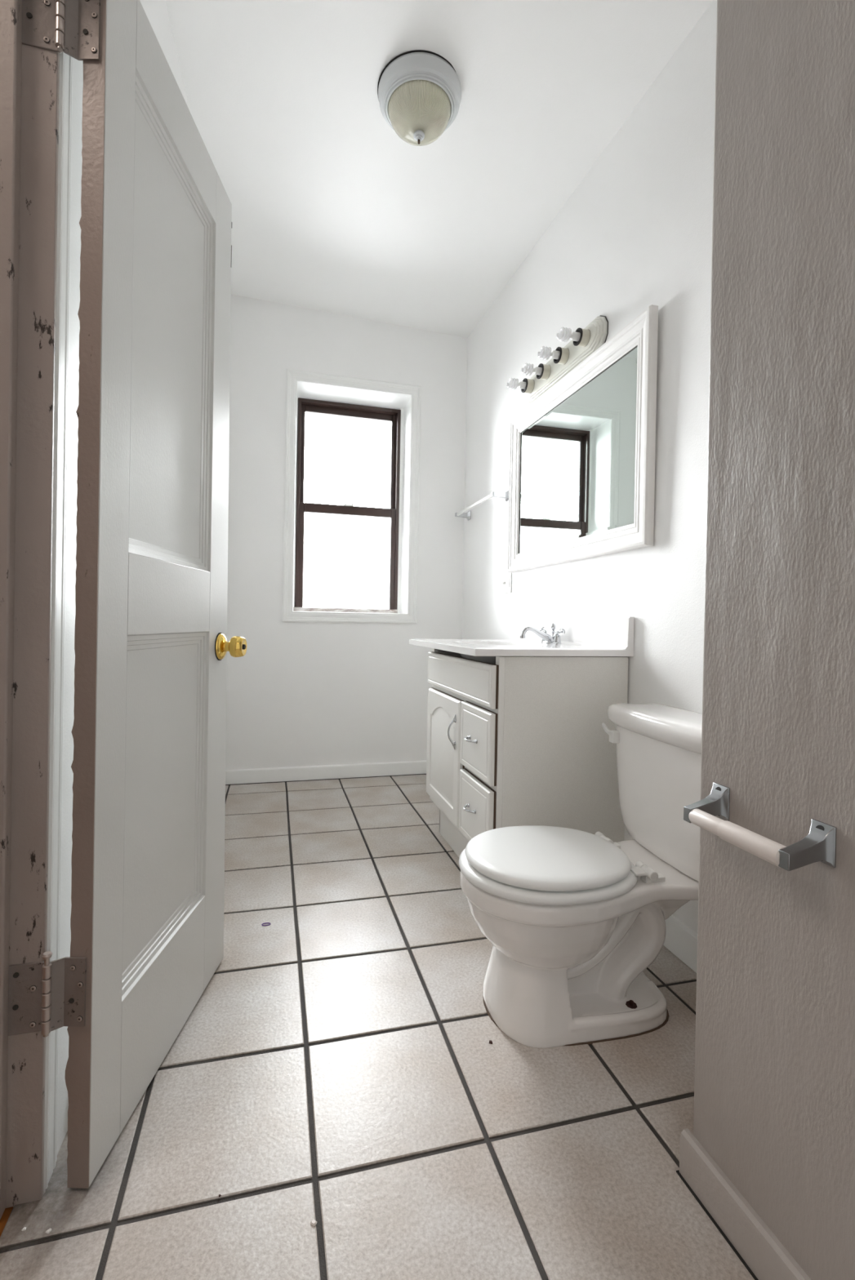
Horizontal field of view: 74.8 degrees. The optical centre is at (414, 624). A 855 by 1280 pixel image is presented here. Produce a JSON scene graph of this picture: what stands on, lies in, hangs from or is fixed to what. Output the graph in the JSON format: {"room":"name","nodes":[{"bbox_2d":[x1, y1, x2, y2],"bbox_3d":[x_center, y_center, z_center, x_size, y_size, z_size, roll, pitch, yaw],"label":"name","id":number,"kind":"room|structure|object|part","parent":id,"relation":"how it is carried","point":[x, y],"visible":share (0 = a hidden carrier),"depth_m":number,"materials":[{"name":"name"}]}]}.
{"room":"bathroom","nodes":[
{"label":"bathroom","id":0,"kind":"room"},
{"bbox_2d":[57,0,231,1154],"bbox_3d":[-0.890,-0.504,2.056,0.226,2.867,2.431,1,0,-14],"label":"wall","id":1,"kind":"structure","parent":0,"point":[156,11],"depth_m":0.98,"materials":[{"name":"white paint"}]},
{"bbox_2d":[0,0,59,1219],"bbox_3d":[-0.640,-0.125,0.857,0.142,2.077,0.032,1,0,-14],"label":"door frame","id":2,"kind":"structure","parent":1,"relation":"attached to","point":[40,67],"depth_m":0.87,"materials":[{"name":"paint"}]},
{"bbox_2d":[43,51,72,1194],"bbox_3d":[-0.586,-0.149,0.916,0.012,2.120,0.062,1,0,-14],"label":"trim","id":3,"kind":"structure","parent":1,"relation":"attached to","point":[65,87],"depth_m":0.91,"materials":[{"name":"white paint"}]},
{"bbox_2d":[8,0,246,1188],"bbox_3d":[-0.530,-0.102,1.181,0.186,2.012,0.661,1,0,1],"label":"door","id":4,"kind":"structure","parent":1,"relation":"in","point":[151,645],"depth_m":1.05,"materials":[{"name":"white paint"}]},
{"bbox_3d":[-0.581,0.580,0.879,0.113,0.130,0.022,1,0,-14],"label":"door hinge","id":5,"kind":"part","parent":4,"relation":"part of","materials":[{"name":"metal"}]},
{"bbox_3d":[-0.553,-0.959,0.870,0.113,0.130,0.022,1,0,-14],"label":"door hinge","id":6,"kind":"part","parent":4,"relation":"part of","materials":[{"name":"metal"}]},
{"bbox_3d":[-0.553,0.587,0.891,0.054,0.110,0.013,1,0,-17],"label":"door plate","id":7,"kind":"part","parent":4,"relation":"part of","materials":[{"name":"metal"}]},
{"bbox_3d":[-0.526,-0.951,0.882,0.054,0.110,0.013,1,0,-17],"label":"door plate","id":8,"kind":"part","parent":4,"relation":"part of","materials":[{"name":"metal"}]},
{"bbox_3d":[-0.532,0.342,1.180,0.010,0.656,0.390,1,0,1],"label":"panel","id":9,"kind":"part","parent":4,"relation":"part of","materials":[{"name":"white paint"}]},
{"bbox_3d":[-0.520,0.342,1.180,0.019,0.650,0.384,1,0,1],"label":"panel moulding","id":10,"kind":"part","parent":4,"relation":"part of","materials":[{"name":"white paint"}]},
{"bbox_3d":[-0.516,-0.555,1.175,0.010,0.857,0.390,1,0,1],"label":"panel","id":11,"kind":"part","parent":4,"relation":"part of","materials":[{"name":"white paint"}]},
{"bbox_3d":[-0.504,-0.555,1.175,0.019,0.851,0.384,1,0,1],"label":"panel moulding","id":12,"kind":"part","parent":4,"relation":"part of","materials":[{"name":"white paint"}]},
{"bbox_3d":[-0.465,0.056,1.444,0.051,0.056,0.056,1,0,1],"label":"knob","id":13,"kind":"part","parent":4,"relation":"part of","materials":[{"name":"gold metal"}]},
{"bbox_2d":[225,293,467,769],"bbox_3d":[-0.394,-0.503,3.479,1.678,2.867,0.381,1,0,-15],"label":"wall","id":14,"kind":"structure","parent":0,"point":[300,694],"depth_m":3.25,"materials":[{"name":"white paint"}]},
{"bbox_2d":[225,760,426,785],"bbox_3d":[-0.392,0.860,3.289,1.388,0.078,0.015,1,0,-15],"label":"baseboard","id":15,"kind":"structure","parent":14,"relation":"attached to","point":[411,767],"depth_m":3.25,"materials":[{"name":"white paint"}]},
{"bbox_2d":[281,368,421,623],"bbox_3d":[-0.404,-0.734,3.462,0.796,1.437,0.386,1,0,-15],"label":"window","id":16,"kind":"structure","parent":14,"relation":"in","point":[398,404],"depth_m":3.42,"materials":[{"name":"white paint"}]},
{"bbox_3d":[-0.422,-0.421,3.530,0.624,0.660,0.028,1,0,-15],"label":"sash","id":17,"kind":"part","parent":16,"relation":"part of","materials":[{"name":"grey"}]},
{"bbox_3d":[-0.421,-0.733,3.545,0.648,1.312,0.082,1,0,-15],"label":"frame","id":18,"kind":"part","parent":16,"relation":"part of","materials":[{"name":"brown wood"}]},
{"bbox_3d":[-0.421,-1.041,3.564,0.624,0.659,0.027,1,0,-15],"label":"sash","id":19,"kind":"part","parent":16,"relation":"part of","materials":[{"name":"grey"}]},
{"bbox_2d":[0,774,754,1279],"bbox_3d":[-0.429,0.933,1.294,2.715,0.043,4.011,1,0,-14],"label":"floor","id":20,"kind":"structure","parent":0,"point":[337,1068],"depth_m":1.05,"materials":[{"name":"tile"}]},
{"bbox_2d":[45,1228,51,1234],"bbox_3d":[-0.550,0.911,0.840,0.006,0.002,0.007,1,0,27],"label":"chip","id":21,"kind":"object","parent":20,"relation":"on","point":[49,1230],"visible":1,"depth_m":0.84,"materials":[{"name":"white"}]},
{"bbox_2d":[310,1219,316,1226],"bbox_3d":[-0.155,0.918,0.858,0.009,0.003,0.008,1,0,32],"label":"pebble","id":22,"kind":"object","parent":20,"relation":"on","point":[313,1223],"visible":1,"depth_m":0.86,"materials":[{"name":"white stone"}]},
{"bbox_2d":[426,648,627,857],"bbox_3d":[0.358,0.509,2.141,0.508,0.824,0.750,1,0,-14],"label":"vanity cabinet","id":23,"kind":"object","parent":20,"relation":"on","point":[514,740],"visible":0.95,"depth_m":1.80,"materials":[{"name":"laminate"}]},
{"bbox_3d":[0.114,0.504,2.225,0.017,0.458,0.430,1,0,-14],"label":"cabinet door","id":24,"kind":"part","parent":23,"relation":"part of","materials":[{"name":"white paint"}]},
{"bbox_3d":[0.302,0.506,2.506,0.436,0.824,0.015,1,0,-14],"label":"panel","id":25,"kind":"part","parent":23,"relation":"part of","materials":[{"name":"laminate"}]},
{"bbox_3d":[0.137,0.393,2.049,0.032,0.129,0.015,1,0,-14],"label":"pull handle","id":26,"kind":"part","parent":23,"relation":"part of","materials":[{"name":"silver metal"}]},
{"bbox_3d":[0.173,0.430,2.093,0.018,0.671,0.750,1,0,-14],"label":"frame","id":27,"kind":"part","parent":23,"relation":"part of","materials":[{"name":"white paint"}]},
{"bbox_3d":[0.179,0.614,1.867,0.030,0.015,0.082,1,0,-14],"label":"pull handle","id":28,"kind":"part","parent":23,"relation":"part of","materials":[{"name":"silver metal"}]},
{"bbox_3d":[0.183,0.383,1.866,0.030,0.015,0.082,1,0,-14],"label":"pull handle","id":29,"kind":"part","parent":23,"relation":"part of","materials":[{"name":"silver metal"}]},
{"bbox_3d":[0.203,0.627,1.867,0.017,0.220,0.281,1,0,-14],"label":"drawer","id":30,"kind":"part","parent":23,"relation":"part of","materials":[{"name":"white paint"}]},
{"bbox_3d":[0.207,0.386,1.865,0.017,0.223,0.281,1,0,-14],"label":"drawer","id":31,"kind":"part","parent":23,"relation":"part of","materials":[{"name":"white paint"}]},
{"bbox_2d":[408,616,634,664],"bbox_3d":[0.345,0.081,2.164,0.548,0.233,0.848,1,0,-14],"label":"countertop","id":32,"kind":"structure","parent":23,"relation":"on","point":[613,636],"depth_m":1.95,"materials":[{"name":"white stone"}]},
{"bbox_2d":[520,622,564,644],"bbox_3d":[0.492,0.032,2.211,0.158,0.081,0.166,1,0,-14],"label":"faucet","id":33,"kind":"object","parent":32,"relation":"on","point":[545,637],"visible":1,"depth_m":2.20,"materials":[{"name":"silver metal"}]},
{"bbox_3d":[0.484,0.040,2.209,0.142,0.065,0.034,1,0,-14],"label":"spout","id":34,"kind":"part","parent":33,"relation":"part of","materials":[{"name":"silver metal"}]},
{"bbox_3d":[0.530,0.022,2.286,0.028,0.027,0.036,1,0,-14],"label":"ball handle","id":35,"kind":"part","parent":33,"relation":"part of","materials":[{"name":"white plastic"}]},
{"bbox_3d":[0.543,0.068,2.224,0.052,0.010,0.134,1,0,-14],"label":"plate","id":36,"kind":"part","parent":33,"relation":"part of","materials":[{"name":"silver metal"}]},
{"bbox_3d":[0.552,0.029,2.226,0.021,0.071,0.020,1,0,-14],"label":"lift rod","id":37,"kind":"part","parent":33,"relation":"part of","materials":[{"name":"silver metal"}]},
{"bbox_3d":[0.565,0.027,2.163,0.028,0.027,0.036,1,0,-14],"label":"ball handle","id":38,"kind":"part","parent":33,"relation":"part of","materials":[{"name":"white plastic"}]},
{"bbox_3d":[0.482,0.513,1.793,0.436,0.824,0.015,1,0,-14],"label":"panel","id":39,"kind":"part","parent":23,"relation":"part of","materials":[{"name":"laminate"}]},
{"bbox_2d":[458,702,702,1048],"bbox_3d":[0.449,0.579,1.386,0.689,0.701,0.529,1,0,-11],"label":"toilet","id":40,"kind":"object","parent":20,"relation":"on","point":[573,920],"visible":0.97,"depth_m":1.30,"materials":[{"name":"white ceramic"}]},
{"bbox_3d":[0.319,0.555,1.359,0.392,0.025,0.345,1,0,-11],"label":"lid","id":41,"kind":"part","parent":40,"relation":"part of","materials":[{"name":"white plastic"}]},
{"bbox_3d":[0.320,0.582,1.360,0.426,0.024,0.360,1,0,-11],"label":"seat","id":42,"kind":"part","parent":40,"relation":"part of","materials":[{"name":"white plastic"}]},
{"bbox_3d":[0.573,0.315,1.633,0.021,0.048,0.064,1,0,-11],"label":"flush lever","id":43,"kind":"part","parent":40,"relation":"part of","materials":[{"name":"white plastic"}]},
{"bbox_3d":[0.692,0.262,1.430,0.204,0.060,0.528,1,0,-11],"label":"tank lid","id":44,"kind":"part","parent":40,"relation":"part of","materials":[{"name":"white ceramic"}]},
{"bbox_3d":[0.693,0.446,1.432,0.169,0.310,0.501,1,0,-11],"label":"tank","id":45,"kind":"part","parent":40,"relation":"part of","materials":[{"name":"white ceramic"}]},
{"bbox_2d":[166,0,712,337],"bbox_3d":[0.138,-1.886,1.447,1.815,0.243,4.087,1,0,-14],"label":"ceiling","id":46,"kind":"structure","parent":0,"point":[333,211],"depth_m":2.03,"materials":[{"name":"white paint"}]},
{"bbox_2d":[377,49,461,146],"bbox_3d":[0.017,-1.708,1.884,0.286,0.171,0.286,1,0,-14],"label":"ceiling light","id":47,"kind":"object","parent":46,"relation":"attached to","point":[419,91],"visible":1,"depth_m":1.81,"materials":[{"name":"grey glass"}]},
{"bbox_3d":[0.016,-1.699,1.884,0.210,0.087,0.210,1,0,-14],"label":"lamp shade","id":48,"kind":"part","parent":47,"relation":"part of","materials":[{"name":"beige glass"}]},
{"bbox_2d":[462,0,716,933],"bbox_3d":[0.692,-0.477,2.278,0.200,2.867,2.592,1,0,-14],"label":"wall","id":49,"kind":"structure","parent":0,"point":[634,234],"depth_m":1.83,"materials":[{"name":"white paint"}]},
{"bbox_2d":[454,489,508,520],"bbox_3d":[0.361,-0.658,3.089,0.092,0.052,0.613,1,0,-15],"label":"towel bar","id":50,"kind":"object","parent":49,"relation":"attached to","point":[504,495],"visible":0.88,"depth_m":2.99,"materials":[{"name":"silver metal"}]},
{"bbox_3d":[0.290,-0.661,3.363,0.092,0.052,0.046,1,0,-15],"label":"post","id":51,"kind":"part","parent":50,"relation":"part of","materials":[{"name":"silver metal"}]},
{"bbox_3d":[0.432,-0.655,2.814,0.092,0.052,0.046,1,0,-15],"label":"post","id":52,"kind":"part","parent":50,"relation":"part of","materials":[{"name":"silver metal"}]},
{"bbox_2d":[502,571,511,593],"bbox_3d":[0.461,-0.216,2.814,0.017,0.110,0.104,1,0,-14],"label":"outlet","id":53,"kind":"object","parent":49,"relation":"attached to","point":[507,576],"visible":0.89,"depth_m":2.81,"materials":[{"name":"white plastic"}]},
{"bbox_2d":[506,574,509,588],"bbox_3d":[0.469,-0.215,2.789,0.003,0.067,0.030,1,0,-14],"label":"receptacle","id":54,"kind":"object","parent":53,"relation":"attached to","point":[508,576],"depth_m":2.79,"materials":[{"name":"white plastic"}]},
{"bbox_2d":[506,315,608,404],"bbox_3d":[0.546,-1.078,2.300,0.151,0.139,0.627,1,0,-15],"label":"vanity light","id":55,"kind":"object","parent":49,"relation":"attached to","point":[584,342],"visible":1,"depth_m":2.21,"materials":[{"name":"white metal"}]},
{"bbox_3d":[0.487,-1.080,2.516,0.056,0.030,0.030,1,0,-15],"label":"light bulb","id":56,"kind":"part","parent":55,"relation":"part of","materials":[{"name":"white glass"}]},
{"bbox_2d":[520,377,533,393],"bbox_3d":[0.511,-1.079,2.523,0.039,0.060,0.060,1,0,-14],"label":"socket","id":57,"kind":"object","parent":55,"relation":"attached to","point":[526,384],"depth_m":2.50,"materials":[{"name":"beige ceramic"}]},
{"bbox_3d":[0.525,-1.078,2.372,0.056,0.030,0.030,1,0,-15],"label":"light bulb","id":58,"kind":"part","parent":55,"relation":"part of","materials":[{"name":"white plastic"}]},
{"bbox_2d":[536,363,551,379],"bbox_3d":[0.549,-1.078,2.378,0.039,0.060,0.060,1,0,-14],"label":"socket","id":59,"kind":"object","parent":55,"relation":"attached to","point":[544,371],"depth_m":2.36,"materials":[{"name":"beige"}]},
{"bbox_3d":[0.563,-1.077,2.227,0.056,0.030,0.030,1,0,-15],"label":"light bulb","id":60,"kind":"part","parent":55,"relation":"part of","materials":[{"name":"white plastic"}]},
{"bbox_2d":[553,346,568,364],"bbox_3d":[0.588,-1.077,2.234,0.039,0.060,0.060,1,0,-14],"label":"socket","id":61,"kind":"object","parent":55,"relation":"attached to","point":[561,356],"depth_m":2.21,"materials":[{"name":"beige"}]},
{"bbox_3d":[0.601,-1.075,2.083,0.056,0.030,0.030,1,0,-15],"label":"light bulb","id":62,"kind":"part","parent":55,"relation":"part of","materials":[{"name":"white plastic"}]},
{"bbox_2d":[573,327,590,346],"bbox_3d":[0.625,-1.075,2.089,0.039,0.060,0.060,1,0,-14],"label":"socket","id":63,"kind":"object","parent":55,"relation":"attached to","point":[582,336],"depth_m":2.07,"materials":[{"name":"beige"}]},
{"bbox_2d":[515,616,634,649],"bbox_3d":[0.597,0.024,2.228,0.030,0.111,0.847,1,0,-14],"label":"backsplash","id":64,"kind":"structure","parent":49,"relation":"attached to","point":[614,632],"depth_m":2.04,"materials":[{"name":"white ceramic"}]},
{"bbox_2d":[506,304,657,573],"bbox_3d":[0.606,-0.625,2.240,0.032,0.744,1.046,1,0,-14],"label":"wall mirror","id":65,"kind":"object","parent":49,"relation":"attached to","point":[581,482],"visible":1,"depth_m":2.07,"materials":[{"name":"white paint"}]},
{"bbox_2d":[662,915,697,973],"bbox_3d":[0.780,0.884,1.424,0.018,0.095,0.781,1,0,-14],"label":"baseboard","id":66,"kind":"structure","parent":49,"relation":"attached to","point":[680,940],"depth_m":1.55,"materials":[{"name":"white paint"}]},
{"bbox_2d":[679,0,854,1279],"bbox_3d":[0.983,-0.460,0.318,0.683,2.867,1.455,1,0,-14],"label":"wall","id":67,"kind":"structure","parent":0,"point":[774,1078],"depth_m":0.79,"materials":[{"name":"grey paint"}]},
{"bbox_2d":[675,1170,757,1279],"bbox_3d":[0.625,0.936,0.243,0.005,0.002,1.458,1,0,-14],"label":"grout line","id":68,"kind":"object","parent":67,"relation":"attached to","point":[704,1208],"depth_m":0.86,"materials":[{"name":"black"}]},
{"bbox_2d":[683,782,836,871],"bbox_3d":[0.477,0.284,0.800,0.070,0.058,0.204,1,0,-14],"label":"toilet paper holder","id":69,"kind":"object","parent":67,"relation":"attached to","point":[820,844],"visible":1,"depth_m":0.74,"materials":[{"name":"silver metal"}]},
{"bbox_3d":[0.459,0.282,0.883,0.066,0.054,0.034,1,0,-14],"label":"post","id":70,"kind":"part","parent":69,"relation":"part of","materials":[{"name":"silver metal"}]},
{"bbox_3d":[0.500,0.283,0.718,0.066,0.054,0.034,1,0,-14],"label":"post","id":71,"kind":"part","parent":69,"relation":"part of","materials":[{"name":"silver metal"}]}
]}

